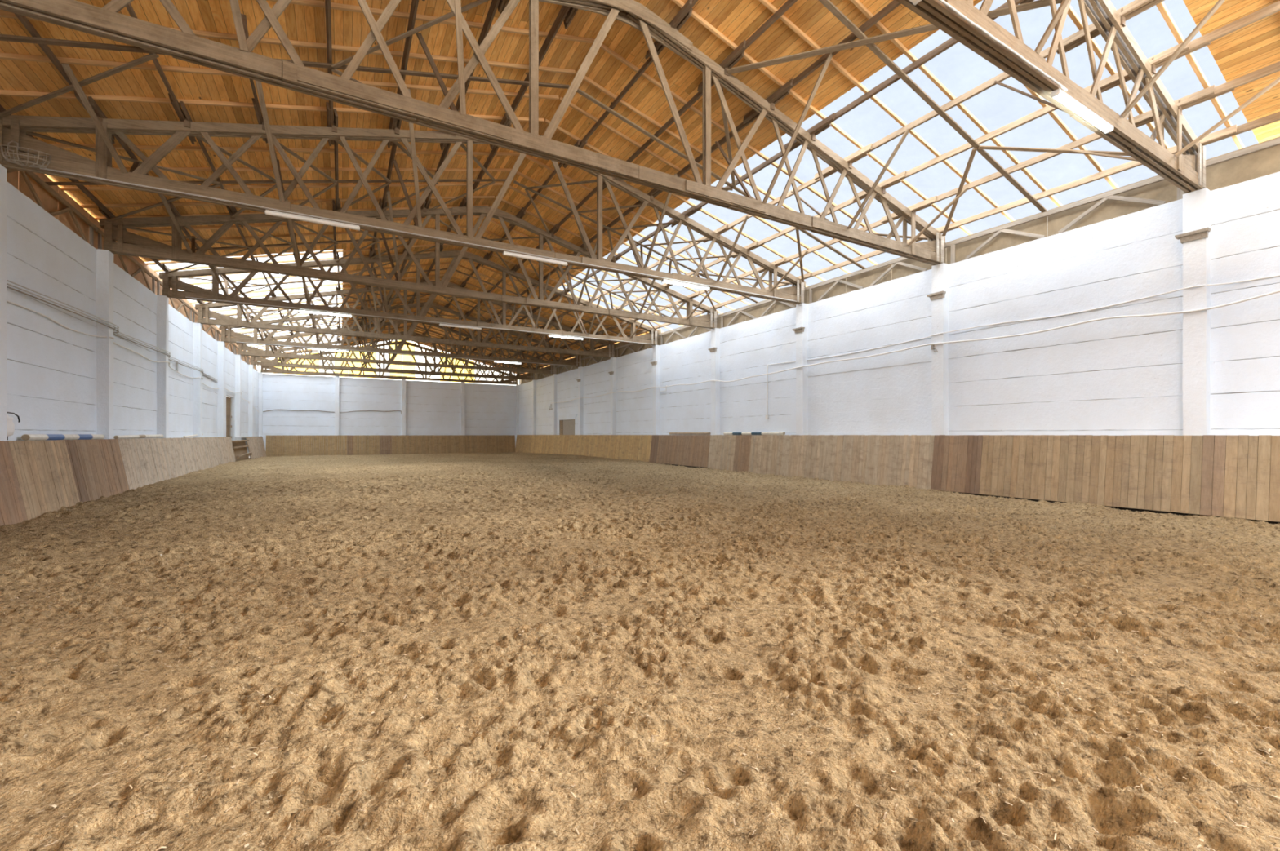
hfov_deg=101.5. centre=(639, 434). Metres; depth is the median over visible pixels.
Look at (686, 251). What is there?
knee brace
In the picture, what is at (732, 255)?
brace
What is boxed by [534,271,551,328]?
knee brace
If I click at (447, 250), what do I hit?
rafter
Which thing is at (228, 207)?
purlin
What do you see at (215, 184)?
brace
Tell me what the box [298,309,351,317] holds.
strip light
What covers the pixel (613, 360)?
concrete column
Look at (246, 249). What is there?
brace
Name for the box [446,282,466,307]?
purlin
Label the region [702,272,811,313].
purlin
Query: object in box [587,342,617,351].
purlin
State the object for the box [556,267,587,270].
brace
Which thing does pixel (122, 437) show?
pole
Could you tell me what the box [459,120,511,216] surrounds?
purlin
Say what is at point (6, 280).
conduit
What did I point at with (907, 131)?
knee brace
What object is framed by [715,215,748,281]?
knee brace
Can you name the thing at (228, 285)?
purlin
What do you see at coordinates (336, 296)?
purlin
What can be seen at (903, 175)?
purlin splice
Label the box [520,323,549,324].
brace
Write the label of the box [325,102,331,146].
purlin splice
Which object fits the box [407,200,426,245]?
purlin
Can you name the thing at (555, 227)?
purlin splice
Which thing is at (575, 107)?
rafter
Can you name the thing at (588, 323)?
brace
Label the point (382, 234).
knee brace
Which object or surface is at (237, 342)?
conduit
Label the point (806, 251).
knee brace
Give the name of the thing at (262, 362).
roof truss
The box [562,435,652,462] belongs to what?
panel
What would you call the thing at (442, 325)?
strip light
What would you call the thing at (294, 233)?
knee brace
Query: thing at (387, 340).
plank
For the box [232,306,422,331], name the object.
rafter
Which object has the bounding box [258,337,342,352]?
window
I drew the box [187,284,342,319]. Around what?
window
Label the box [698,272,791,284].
brace
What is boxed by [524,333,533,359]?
knee brace
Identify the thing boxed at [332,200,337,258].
purlin
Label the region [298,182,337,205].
brace
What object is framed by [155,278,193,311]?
plate
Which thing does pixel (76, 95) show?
purlin splice
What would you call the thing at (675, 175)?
knee brace
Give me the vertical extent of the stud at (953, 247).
0.520 m
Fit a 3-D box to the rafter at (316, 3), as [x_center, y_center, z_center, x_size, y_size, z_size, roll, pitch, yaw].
[-5.507,-6.837,8.210,10.536,2.700,0.067,0,0,-30]
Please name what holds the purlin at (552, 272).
on the roof truss at (170, 281)
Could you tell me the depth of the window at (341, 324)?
33.78 m
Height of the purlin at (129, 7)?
0.162 m
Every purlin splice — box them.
[73,90,115,143]
[168,93,195,144]
[169,202,186,228]
[231,206,243,227]
[251,97,265,141]
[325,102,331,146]
[333,249,335,259]
[368,247,372,263]
[386,117,395,148]
[423,198,431,217]
[440,142,445,150]
[489,112,508,149]
[500,0,509,13]
[509,207,524,226]
[542,223,558,240]
[563,8,577,29]
[564,139,587,168]
[610,253,620,262]
[644,0,692,59]
[671,207,702,227]
[677,291,699,302]
[697,40,746,91]
[742,78,793,122]
[758,260,792,273]
[783,112,835,150]
[813,142,872,180]
[853,171,906,199]
[880,195,937,222]
[1064,0,1164,53]
[1095,42,1210,95]
[1135,88,1234,128]
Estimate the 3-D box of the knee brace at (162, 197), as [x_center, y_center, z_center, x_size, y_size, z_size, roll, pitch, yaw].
[-11.884,-5.402,13.393,0.087,0.996,1.610,0,0,-20]
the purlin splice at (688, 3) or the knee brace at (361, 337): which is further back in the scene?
the knee brace at (361, 337)
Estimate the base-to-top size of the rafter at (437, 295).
2.697 m
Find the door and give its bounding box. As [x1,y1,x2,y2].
[226,393,234,440]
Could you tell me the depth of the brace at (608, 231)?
18.77 m
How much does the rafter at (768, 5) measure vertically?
2.694 m
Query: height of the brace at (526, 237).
0.428 m
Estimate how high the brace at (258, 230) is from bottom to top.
0.359 m
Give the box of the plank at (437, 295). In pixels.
[437,294,590,350]
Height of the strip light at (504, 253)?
0.085 m
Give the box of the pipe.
[553,289,1279,403]
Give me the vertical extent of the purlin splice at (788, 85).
0.154 m
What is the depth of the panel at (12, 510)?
9.03 m
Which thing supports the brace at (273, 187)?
attached to the plank at (477, 180)
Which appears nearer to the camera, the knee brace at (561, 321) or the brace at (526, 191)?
the brace at (526, 191)
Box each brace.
[0,53,159,118]
[26,132,219,184]
[61,62,128,173]
[106,183,220,222]
[127,227,250,248]
[128,162,139,172]
[159,194,192,253]
[164,248,250,274]
[180,277,268,286]
[191,235,195,253]
[195,136,275,182]
[199,285,269,306]
[210,266,227,296]
[215,307,280,311]
[222,311,281,327]
[223,280,228,295]
[229,0,248,50]
[231,184,276,217]
[235,295,248,322]
[239,223,293,245]
[240,13,248,39]
[244,307,249,321]
[250,315,263,340]
[255,80,284,202]
[264,245,293,262]
[264,333,274,353]
[276,159,284,193]
[278,142,337,182]
[284,191,300,267]
[293,232,299,258]
[294,222,337,243]
[295,243,337,264]
[297,249,309,304]
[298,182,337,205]
[306,284,315,328]
[312,297,338,305]
[312,313,319,344]
[331,0,489,68]
[331,68,450,134]
[333,139,391,182]
[334,240,379,262]
[335,182,391,212]
[342,294,367,302]
[352,261,395,275]
[360,229,379,240]
[360,337,367,368]
[362,320,370,359]
[364,317,373,347]
[365,302,374,348]
[367,294,378,333]
[369,239,412,258]
[371,285,380,333]
[373,268,386,312]
[377,243,388,313]
[380,232,398,280]
[381,182,438,211]
[386,191,401,281]
[391,295,425,307]
[392,160,417,226]
[393,142,439,182]
[408,88,422,226]
[413,243,444,255]
[416,32,457,111]
[429,181,494,210]
[431,216,456,232]
[431,315,458,316]
[444,297,465,315]
[453,0,466,115]
[460,143,496,181]
[466,331,475,365]
[483,316,493,356]
[487,236,543,240]
[495,252,511,271]
[499,310,504,344]
[504,303,515,344]
[504,342,511,368]
[515,277,538,298]
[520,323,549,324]
[524,189,550,234]
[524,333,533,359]
[525,179,603,189]
[526,289,533,328]
[528,259,543,284]
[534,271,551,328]
[542,325,551,348]
[551,315,563,348]
[555,270,568,294]
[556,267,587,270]
[556,337,604,345]
[565,264,575,304]
[575,220,587,252]
[576,311,586,333]
[577,204,648,213]
[577,241,596,305]
[585,284,591,302]
[586,278,635,282]
[588,294,601,333]
[588,323,613,345]
[589,322,647,331]
[589,331,604,351]
[607,230,615,262]
[608,222,678,231]
[608,293,613,309]
[609,289,658,293]
[616,177,733,191]
[618,284,636,312]
[624,229,640,266]
[630,312,650,338]
[632,302,657,331]
[634,302,706,312]
[639,279,655,313]
[640,246,643,262]
[641,239,711,246]
[643,173,677,268]
[666,260,671,288]
[671,254,737,261]
[684,248,711,279]
[686,289,712,319]
[697,274,716,311]
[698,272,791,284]
[715,141,751,198]
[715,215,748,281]
[720,84,736,188]
[726,0,1062,75]
[740,279,759,288]
[762,53,832,203]
[769,250,808,292]
[791,191,829,221]
[795,228,804,282]
[799,228,931,240]
[847,128,909,228]
[907,186,968,245]
[942,148,977,235]
[977,145,1174,155]
[994,80,1063,111]
[1034,0,1070,54]
[1063,148,1137,161]
[1120,0,1225,117]
[1174,76,1279,157]
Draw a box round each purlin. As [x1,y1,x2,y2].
[0,104,115,218]
[14,13,115,139]
[88,96,185,227]
[97,206,167,271]
[125,3,195,142]
[162,263,204,303]
[165,208,211,267]
[179,101,240,225]
[213,266,234,292]
[226,205,255,261]
[248,78,267,142]
[255,257,275,297]
[286,222,294,253]
[324,0,333,145]
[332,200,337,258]
[333,109,338,210]
[335,284,337,307]
[336,252,339,290]
[362,285,367,309]
[368,249,375,287]
[371,199,382,257]
[382,119,401,208]
[390,0,418,146]
[400,260,406,272]
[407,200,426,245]
[410,277,424,303]
[422,142,451,217]
[423,246,443,281]
[440,196,466,249]
[444,0,500,147]
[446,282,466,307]
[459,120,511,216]
[462,253,488,287]
[467,299,483,315]
[481,210,525,265]
[488,264,516,293]
[488,303,512,322]
[488,331,502,341]
[493,5,570,148]
[497,0,506,12]
[508,275,543,305]
[511,139,580,226]
[511,311,536,325]
[514,227,559,271]
[533,287,568,312]
[537,345,564,358]
[542,243,591,280]
[543,181,604,241]
[552,297,591,321]
[555,355,573,361]
[563,8,692,167]
[563,338,587,348]
[564,7,575,22]
[567,257,620,292]
[575,188,658,253]
[576,306,617,328]
[583,280,632,306]
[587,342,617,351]
[596,318,636,334]
[602,51,744,188]
[608,324,660,343]
[612,205,695,262]
[616,284,673,310]
[626,295,698,324]
[638,89,790,207]
[647,306,721,332]
[648,0,697,57]
[648,224,727,269]
[669,241,757,285]
[671,123,831,225]
[680,257,785,302]
[698,0,797,93]
[702,153,867,242]
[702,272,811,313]
[732,180,901,257]
[742,0,901,124]
[759,204,932,272]
[785,226,959,285]
[791,0,1024,148]
[822,0,1154,176]
[852,41,1190,201]
[883,84,1215,222]
[910,124,1236,241]
[1057,0,1159,53]
[1100,0,1279,91]
[1134,61,1279,126]
[1174,111,1279,154]
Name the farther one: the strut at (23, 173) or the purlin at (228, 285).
the purlin at (228, 285)
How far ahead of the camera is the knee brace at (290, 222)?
14.84 m
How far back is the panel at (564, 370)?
38.86 m
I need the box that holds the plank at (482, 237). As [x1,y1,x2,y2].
[481,235,668,316]
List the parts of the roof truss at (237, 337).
heel plate, heel post, post, ridge plate, post, heel post, heel plate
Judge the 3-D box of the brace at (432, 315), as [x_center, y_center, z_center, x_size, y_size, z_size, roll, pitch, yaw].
[-12.214,-7.563,33.128,2.905,0.433,0.088,0,0,28]
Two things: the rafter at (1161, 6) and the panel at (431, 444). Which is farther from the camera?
the panel at (431, 444)
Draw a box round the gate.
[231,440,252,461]
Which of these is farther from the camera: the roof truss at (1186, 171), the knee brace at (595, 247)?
the knee brace at (595, 247)
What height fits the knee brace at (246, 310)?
1.001 m
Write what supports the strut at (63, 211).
on the wall at (51, 367)
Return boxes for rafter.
[0,9,575,74]
[0,52,559,99]
[0,89,544,122]
[49,143,520,155]
[59,182,502,191]
[80,195,494,208]
[93,204,488,220]
[112,167,511,171]
[126,215,479,232]
[146,244,450,265]
[154,248,460,272]
[156,225,475,243]
[179,257,443,279]
[188,262,450,285]
[190,278,441,303]
[195,235,466,252]
[206,267,448,289]
[212,290,412,312]
[223,293,430,315]
[228,274,444,295]
[231,314,416,337]
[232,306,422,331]
[235,296,429,319]
[238,311,416,333]
[246,322,412,344]
[249,299,427,321]
[249,324,411,346]
[256,327,409,348]
[257,320,392,337]
[262,328,408,350]
[266,0,595,43]
[287,338,382,352]
[411,335,516,368]
[413,330,528,368]
[415,328,536,368]
[417,323,548,366]
[417,325,543,368]
[418,342,516,373]
[425,315,552,359]
[426,342,524,373]
[429,309,571,359]
[432,302,567,349]
[435,297,582,351]
[436,294,580,346]
[447,326,547,360]
[448,280,614,344]
[451,276,621,342]
[454,271,622,337]
[457,264,637,336]
[460,297,599,349]
[461,248,663,333]
[461,258,648,333]
[473,235,684,326]
[477,248,672,329]
[478,226,683,317]
[484,217,702,315]
[484,300,607,346]
[495,195,734,310]
[508,185,751,305]
[515,171,765,299]
[524,155,779,288]
[544,119,826,281]
[559,97,850,273]
[576,71,878,265]
[600,44,881,236]
[671,0,973,235]
[758,0,1014,222]
[818,0,1047,212]
[849,0,1062,207]
[1022,84,1119,189]
[1060,3,1168,149]
[1155,1,1244,149]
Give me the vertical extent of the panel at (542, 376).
0.940 m
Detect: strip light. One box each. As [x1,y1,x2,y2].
[265,209,359,231]
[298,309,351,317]
[311,347,348,352]
[439,324,481,329]
[493,360,521,364]
[502,251,567,266]
[547,334,582,339]
[661,279,709,290]
[908,0,921,4]
[1049,88,1113,133]
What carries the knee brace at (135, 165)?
attached to the roof truss at (15, 128)
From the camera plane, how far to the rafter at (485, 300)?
30.44 m
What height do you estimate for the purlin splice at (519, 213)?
0.154 m
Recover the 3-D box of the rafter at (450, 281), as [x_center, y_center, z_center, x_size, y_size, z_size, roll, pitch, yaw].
[-5.763,-6.836,29.925,10.537,2.699,0.067,0,0,-30]
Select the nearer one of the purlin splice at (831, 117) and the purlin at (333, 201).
the purlin splice at (831, 117)
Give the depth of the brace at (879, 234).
14.76 m
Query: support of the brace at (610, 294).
attached to the plank at (482, 237)
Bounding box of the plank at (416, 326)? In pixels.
[416,326,542,368]
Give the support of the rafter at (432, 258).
attached to the ceiling
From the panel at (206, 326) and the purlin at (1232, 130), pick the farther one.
the panel at (206, 326)
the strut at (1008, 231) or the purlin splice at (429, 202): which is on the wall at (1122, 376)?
the strut at (1008, 231)
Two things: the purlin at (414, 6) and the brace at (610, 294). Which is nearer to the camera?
the purlin at (414, 6)
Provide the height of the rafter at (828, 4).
2.569 m
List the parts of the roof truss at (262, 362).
heel plate, heel post, post, ridge plate, post, heel plate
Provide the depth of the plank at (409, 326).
35.26 m
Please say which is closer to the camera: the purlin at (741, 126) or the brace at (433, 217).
the purlin at (741, 126)
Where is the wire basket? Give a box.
[0,140,51,168]
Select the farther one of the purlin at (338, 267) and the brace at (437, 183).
the purlin at (338, 267)
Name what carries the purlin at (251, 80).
attached to the roof truss at (105, 22)
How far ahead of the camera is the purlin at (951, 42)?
9.96 m
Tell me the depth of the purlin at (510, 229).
20.32 m
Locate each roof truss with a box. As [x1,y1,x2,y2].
[0,0,945,265]
[0,111,805,304]
[99,205,718,328]
[159,250,658,345]
[195,280,615,357]
[218,302,582,367]
[235,320,556,374]
[250,331,534,380]
[260,341,517,385]
[896,0,1205,193]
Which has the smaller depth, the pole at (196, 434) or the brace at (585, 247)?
the brace at (585, 247)
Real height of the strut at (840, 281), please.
0.571 m
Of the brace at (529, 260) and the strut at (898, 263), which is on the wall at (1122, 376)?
the strut at (898, 263)
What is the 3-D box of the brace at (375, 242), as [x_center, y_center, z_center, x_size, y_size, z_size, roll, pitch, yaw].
[-10.588,-6.859,19.520,2.545,0.379,0.087,0,0,28]
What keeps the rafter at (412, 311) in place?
attached to the ceiling
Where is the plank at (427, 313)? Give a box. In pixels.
[426,312,564,359]
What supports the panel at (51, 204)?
on the wall at (51, 367)
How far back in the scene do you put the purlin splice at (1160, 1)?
8.12 m
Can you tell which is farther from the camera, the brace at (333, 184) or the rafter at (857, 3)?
the brace at (333, 184)
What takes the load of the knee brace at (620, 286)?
attached to the roof truss at (128, 243)
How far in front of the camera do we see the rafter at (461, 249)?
24.89 m
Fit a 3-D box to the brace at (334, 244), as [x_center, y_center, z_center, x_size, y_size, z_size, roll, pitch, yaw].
[-11.695,-6.539,18.886,2.518,0.370,0.091,0,0,29]
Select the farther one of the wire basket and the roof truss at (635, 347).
the roof truss at (635, 347)
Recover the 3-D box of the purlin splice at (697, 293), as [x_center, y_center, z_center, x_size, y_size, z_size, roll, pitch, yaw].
[2.075,-5.922,22.458,0.077,0.160,1.553,0,0,-30]
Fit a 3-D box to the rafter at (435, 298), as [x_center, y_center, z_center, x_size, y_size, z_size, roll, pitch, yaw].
[-7.825,-6.836,33.527,10.536,2.702,0.062,0,0,-30]
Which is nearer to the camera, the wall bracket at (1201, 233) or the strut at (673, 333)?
the wall bracket at (1201, 233)
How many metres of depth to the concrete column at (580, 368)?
36.04 m
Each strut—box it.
[5,167,21,173]
[19,170,44,209]
[48,207,71,217]
[68,210,87,242]
[117,254,128,274]
[130,267,142,277]
[141,268,151,290]
[169,297,175,309]
[176,302,183,311]
[182,303,189,319]
[664,332,674,343]
[673,331,685,338]
[688,326,697,337]
[726,311,740,326]
[740,311,755,319]
[760,300,777,316]
[777,301,795,307]
[817,280,839,301]
[839,280,863,288]
[870,262,897,286]
[895,262,926,271]
[964,231,1001,259]
[999,229,1044,238]
[1057,197,1107,233]
[1105,195,1165,204]
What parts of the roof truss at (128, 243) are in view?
heel plate, heel post, heel post, post, post, ridge plate, ridge plate, post, post, heel post, heel post, heel plate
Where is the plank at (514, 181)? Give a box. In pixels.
[513,180,758,302]
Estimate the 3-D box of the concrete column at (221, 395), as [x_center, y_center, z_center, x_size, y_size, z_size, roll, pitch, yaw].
[-21.167,-2.294,26.410,0.254,4.812,0.327,0,0,-30]
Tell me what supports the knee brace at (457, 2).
attached to the roof truss at (105, 22)
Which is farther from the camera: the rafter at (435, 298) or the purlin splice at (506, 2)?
the rafter at (435, 298)
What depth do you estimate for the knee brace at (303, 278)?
19.27 m
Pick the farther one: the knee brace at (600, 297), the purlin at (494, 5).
the knee brace at (600, 297)
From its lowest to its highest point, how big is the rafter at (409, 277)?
2.697 m
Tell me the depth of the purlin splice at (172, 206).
13.71 m
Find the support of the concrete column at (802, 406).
attached to the wall at (1122, 376)
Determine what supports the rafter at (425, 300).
attached to the ceiling
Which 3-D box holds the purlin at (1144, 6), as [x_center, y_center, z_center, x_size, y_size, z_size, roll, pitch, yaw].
[8.679,-6.552,6.159,0.087,0.159,6.300,0,0,-30]
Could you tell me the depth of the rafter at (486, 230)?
22.88 m
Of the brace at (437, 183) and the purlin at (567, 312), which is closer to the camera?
the brace at (437, 183)
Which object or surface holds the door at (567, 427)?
in the wall at (1122, 376)
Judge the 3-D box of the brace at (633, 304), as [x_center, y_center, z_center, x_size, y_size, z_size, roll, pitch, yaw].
[0.270,-5.769,25.732,0.087,0.686,3.358,0,0,20]
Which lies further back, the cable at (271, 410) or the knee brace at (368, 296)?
the cable at (271, 410)
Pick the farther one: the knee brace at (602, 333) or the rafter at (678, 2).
the knee brace at (602, 333)
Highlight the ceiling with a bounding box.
[0,0,1279,375]
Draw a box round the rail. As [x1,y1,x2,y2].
[275,366,510,379]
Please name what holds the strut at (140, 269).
on the wall at (51, 367)
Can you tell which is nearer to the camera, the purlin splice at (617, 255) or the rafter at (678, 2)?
the rafter at (678, 2)
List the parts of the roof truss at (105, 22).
post, post, ridge plate, ridge plate, post, post, heel post, heel post, heel plate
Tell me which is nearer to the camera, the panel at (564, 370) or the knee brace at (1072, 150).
the knee brace at (1072, 150)
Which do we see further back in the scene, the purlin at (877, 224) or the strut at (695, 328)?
the strut at (695, 328)
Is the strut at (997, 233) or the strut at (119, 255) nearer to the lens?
the strut at (997, 233)
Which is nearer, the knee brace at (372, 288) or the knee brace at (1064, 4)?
the knee brace at (1064, 4)
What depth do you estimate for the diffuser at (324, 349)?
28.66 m
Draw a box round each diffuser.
[311,348,347,351]
[908,0,918,4]
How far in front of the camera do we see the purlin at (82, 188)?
12.25 m
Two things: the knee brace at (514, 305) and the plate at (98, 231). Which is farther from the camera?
the knee brace at (514, 305)
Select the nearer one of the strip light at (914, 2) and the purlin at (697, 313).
the strip light at (914, 2)
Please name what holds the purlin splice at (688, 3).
attached to the purlin at (694, 2)
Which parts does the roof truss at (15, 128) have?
heel plate, heel post, heel post, post, post, post, post, heel post, heel post, heel plate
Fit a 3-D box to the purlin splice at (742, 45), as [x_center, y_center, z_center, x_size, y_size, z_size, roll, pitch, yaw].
[1.636,-7.483,10.639,0.077,0.156,1.473,0,0,-30]
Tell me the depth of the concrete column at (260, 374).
39.25 m
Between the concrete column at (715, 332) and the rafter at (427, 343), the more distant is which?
the rafter at (427, 343)
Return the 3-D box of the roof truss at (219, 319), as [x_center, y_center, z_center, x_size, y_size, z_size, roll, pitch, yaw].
[-10.149,-6.324,26.954,19.800,3.255,0.272,0,0,-30]
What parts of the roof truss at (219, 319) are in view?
heel plate, heel post, post, ridge plate, post, heel post, heel plate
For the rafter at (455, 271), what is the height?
2.705 m
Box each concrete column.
[0,164,7,441]
[95,248,113,439]
[155,294,168,438]
[192,322,202,437]
[217,341,225,437]
[235,354,240,436]
[248,364,253,436]
[258,372,262,435]
[334,376,339,435]
[401,379,405,435]
[460,382,465,435]
[515,385,519,435]
[532,380,536,435]
[552,373,557,435]
[577,366,582,435]
[610,357,616,435]
[653,345,659,435]
[711,328,719,435]
[795,302,808,435]
[931,262,948,435]
[1182,187,1210,435]
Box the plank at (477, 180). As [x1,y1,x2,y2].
[44,178,506,185]
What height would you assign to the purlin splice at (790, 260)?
0.154 m
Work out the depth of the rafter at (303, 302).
26.30 m
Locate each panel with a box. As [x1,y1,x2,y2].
[0,440,27,526]
[4,167,88,243]
[5,439,128,519]
[88,213,151,288]
[117,438,183,489]
[151,268,188,317]
[175,436,235,475]
[188,301,213,337]
[213,324,231,351]
[231,342,245,362]
[241,436,266,458]
[266,435,404,457]
[404,435,515,453]
[515,435,564,454]
[520,373,536,384]
[537,365,558,379]
[558,355,584,373]
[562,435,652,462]
[584,343,617,366]
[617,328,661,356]
[648,435,710,467]
[661,314,720,344]
[707,435,934,489]
[722,286,807,327]
[807,243,946,303]
[930,435,1279,524]
[946,136,1279,264]
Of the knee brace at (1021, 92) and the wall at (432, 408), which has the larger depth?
the wall at (432, 408)
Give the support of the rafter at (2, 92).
attached to the ceiling
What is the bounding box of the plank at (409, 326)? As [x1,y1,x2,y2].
[253,325,410,347]
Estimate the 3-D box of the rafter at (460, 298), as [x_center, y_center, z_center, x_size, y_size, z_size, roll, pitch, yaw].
[-6.795,-6.834,31.726,10.535,2.705,0.064,0,0,-30]
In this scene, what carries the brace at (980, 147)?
attached to the roof truss at (1186, 171)
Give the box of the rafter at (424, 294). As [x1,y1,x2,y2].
[227,293,431,316]
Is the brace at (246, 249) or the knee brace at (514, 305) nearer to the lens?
the brace at (246, 249)
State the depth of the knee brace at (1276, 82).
8.70 m
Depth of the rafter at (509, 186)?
18.58 m
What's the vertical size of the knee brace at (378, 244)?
2.246 m
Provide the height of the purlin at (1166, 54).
0.162 m
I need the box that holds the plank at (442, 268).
[209,268,447,290]
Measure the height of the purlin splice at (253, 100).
0.156 m
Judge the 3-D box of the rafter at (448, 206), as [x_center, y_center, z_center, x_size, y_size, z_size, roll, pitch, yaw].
[-9.964,-6.836,15.999,10.536,2.702,0.064,0,0,-30]
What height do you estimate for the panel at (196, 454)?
1.535 m
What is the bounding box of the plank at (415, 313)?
[243,312,416,334]
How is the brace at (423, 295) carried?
attached to the rafter at (424, 294)
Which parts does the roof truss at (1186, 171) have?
post, heel post, heel post, heel plate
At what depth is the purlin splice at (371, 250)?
20.47 m
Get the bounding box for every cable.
[6,300,258,412]
[262,409,401,414]
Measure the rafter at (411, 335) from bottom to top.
2.702 m
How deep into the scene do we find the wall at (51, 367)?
12.33 m
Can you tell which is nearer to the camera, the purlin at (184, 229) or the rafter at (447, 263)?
the purlin at (184, 229)
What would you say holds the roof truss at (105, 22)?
on the concrete column at (940, 273)
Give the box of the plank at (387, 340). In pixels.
[263,339,387,358]
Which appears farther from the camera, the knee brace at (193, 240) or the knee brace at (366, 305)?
the knee brace at (366, 305)
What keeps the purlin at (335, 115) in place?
on the roof truss at (128, 243)
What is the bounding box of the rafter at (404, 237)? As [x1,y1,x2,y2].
[183,233,466,251]
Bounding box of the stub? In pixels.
[175,360,177,371]
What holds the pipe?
attached to the clamp
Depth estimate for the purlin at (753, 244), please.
18.68 m
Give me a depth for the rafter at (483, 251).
24.21 m
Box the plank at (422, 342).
[422,342,524,374]
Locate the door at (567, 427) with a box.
[557,413,577,435]
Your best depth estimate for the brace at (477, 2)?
9.04 m
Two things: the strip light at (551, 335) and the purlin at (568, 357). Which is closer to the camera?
the strip light at (551, 335)
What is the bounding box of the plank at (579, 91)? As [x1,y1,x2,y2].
[576,88,866,269]
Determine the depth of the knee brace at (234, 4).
6.50 m
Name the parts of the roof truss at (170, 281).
heel plate, heel post, post, ridge plate, ridge plate, post, post, heel post, heel plate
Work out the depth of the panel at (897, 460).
17.32 m
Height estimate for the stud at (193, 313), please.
0.520 m
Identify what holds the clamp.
attached to the concrete column at (940, 273)
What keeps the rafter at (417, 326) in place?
attached to the ceiling
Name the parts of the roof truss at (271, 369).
heel plate, post, ridge plate, post, heel plate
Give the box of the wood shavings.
[0,470,1279,850]
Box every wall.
[6,181,258,457]
[258,373,516,455]
[519,171,1279,435]
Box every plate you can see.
[24,170,97,230]
[94,227,156,280]
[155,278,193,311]
[191,309,217,331]
[615,334,658,349]
[658,315,718,336]
[718,288,804,317]
[805,257,908,290]
[944,137,1279,248]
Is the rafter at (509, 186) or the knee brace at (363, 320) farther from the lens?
the knee brace at (363, 320)
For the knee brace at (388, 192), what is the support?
on the roof truss at (128, 243)
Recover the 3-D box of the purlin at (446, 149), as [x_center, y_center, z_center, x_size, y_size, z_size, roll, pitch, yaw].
[-5.881,-7.489,15.110,0.086,0.161,6.300,0,0,-30]
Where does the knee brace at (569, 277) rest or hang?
attached to the roof truss at (128, 243)
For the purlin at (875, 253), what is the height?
0.158 m
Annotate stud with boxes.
[88,226,93,247]
[97,233,102,249]
[151,278,155,293]
[156,282,159,295]
[192,311,195,323]
[720,316,723,328]
[808,288,812,303]
[951,244,955,263]
[1177,187,1184,199]
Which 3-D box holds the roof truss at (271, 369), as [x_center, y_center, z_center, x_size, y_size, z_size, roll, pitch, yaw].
[-20.021,-6.322,44.204,19.800,3.258,0.272,0,0,-30]
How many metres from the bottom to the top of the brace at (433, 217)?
0.429 m
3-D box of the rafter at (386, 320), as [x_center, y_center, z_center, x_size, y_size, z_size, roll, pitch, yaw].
[-19.899,-6.837,33.357,10.537,2.696,0.066,0,0,-30]
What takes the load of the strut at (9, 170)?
on the wall at (51, 367)
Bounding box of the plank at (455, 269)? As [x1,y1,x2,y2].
[455,269,622,336]
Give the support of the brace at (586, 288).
attached to the plank at (482, 237)
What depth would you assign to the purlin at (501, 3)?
9.04 m
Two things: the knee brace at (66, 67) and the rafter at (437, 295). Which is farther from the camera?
the rafter at (437, 295)
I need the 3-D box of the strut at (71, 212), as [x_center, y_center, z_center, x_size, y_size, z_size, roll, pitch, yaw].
[-13.338,-4.969,12.394,0.040,0.569,0.944,0,0,-30]
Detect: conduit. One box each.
[6,280,217,380]
[6,283,217,381]
[6,285,217,382]
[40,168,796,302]
[185,297,650,344]
[237,342,575,366]
[766,364,768,414]
[768,275,1279,364]
[937,0,1067,91]
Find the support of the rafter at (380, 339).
attached to the ceiling
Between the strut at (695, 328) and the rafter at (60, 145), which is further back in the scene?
the strut at (695, 328)
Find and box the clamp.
[930,345,937,352]
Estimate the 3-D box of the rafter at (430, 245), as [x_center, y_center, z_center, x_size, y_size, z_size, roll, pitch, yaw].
[-12.025,-6.834,19.601,10.538,2.692,0.065,0,0,-30]
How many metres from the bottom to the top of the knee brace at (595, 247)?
2.239 m
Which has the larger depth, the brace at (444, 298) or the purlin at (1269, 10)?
the brace at (444, 298)
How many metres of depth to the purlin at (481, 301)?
31.04 m
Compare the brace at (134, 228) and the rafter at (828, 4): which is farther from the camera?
the brace at (134, 228)
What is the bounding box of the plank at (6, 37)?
[0,34,569,88]
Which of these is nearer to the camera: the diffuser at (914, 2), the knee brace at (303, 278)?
the diffuser at (914, 2)
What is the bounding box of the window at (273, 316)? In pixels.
[217,312,342,335]
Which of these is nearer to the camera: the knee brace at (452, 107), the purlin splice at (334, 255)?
the knee brace at (452, 107)
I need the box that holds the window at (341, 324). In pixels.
[246,324,342,347]
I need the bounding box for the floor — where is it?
[0,452,1279,850]
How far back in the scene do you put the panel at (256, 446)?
35.39 m
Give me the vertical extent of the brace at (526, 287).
0.658 m
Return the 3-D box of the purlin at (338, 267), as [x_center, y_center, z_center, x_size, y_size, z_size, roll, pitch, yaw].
[-13.016,-6.864,22.548,0.087,0.159,6.300,0,0,-30]
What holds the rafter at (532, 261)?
attached to the ceiling
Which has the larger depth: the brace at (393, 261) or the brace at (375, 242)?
the brace at (393, 261)
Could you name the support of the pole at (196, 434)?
on the panel at (196, 454)
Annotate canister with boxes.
[6,412,20,439]
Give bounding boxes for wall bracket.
[650,361,657,365]
[708,347,716,352]
[791,327,804,333]
[926,291,946,300]
[1174,227,1210,244]
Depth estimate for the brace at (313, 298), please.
25.72 m
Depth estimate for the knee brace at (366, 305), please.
28.97 m
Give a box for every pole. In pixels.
[21,434,104,440]
[113,434,163,439]
[182,434,203,437]
[669,432,711,435]
[723,431,785,435]
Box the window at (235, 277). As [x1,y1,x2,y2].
[144,249,342,293]
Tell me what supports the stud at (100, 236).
on the wall at (51, 367)

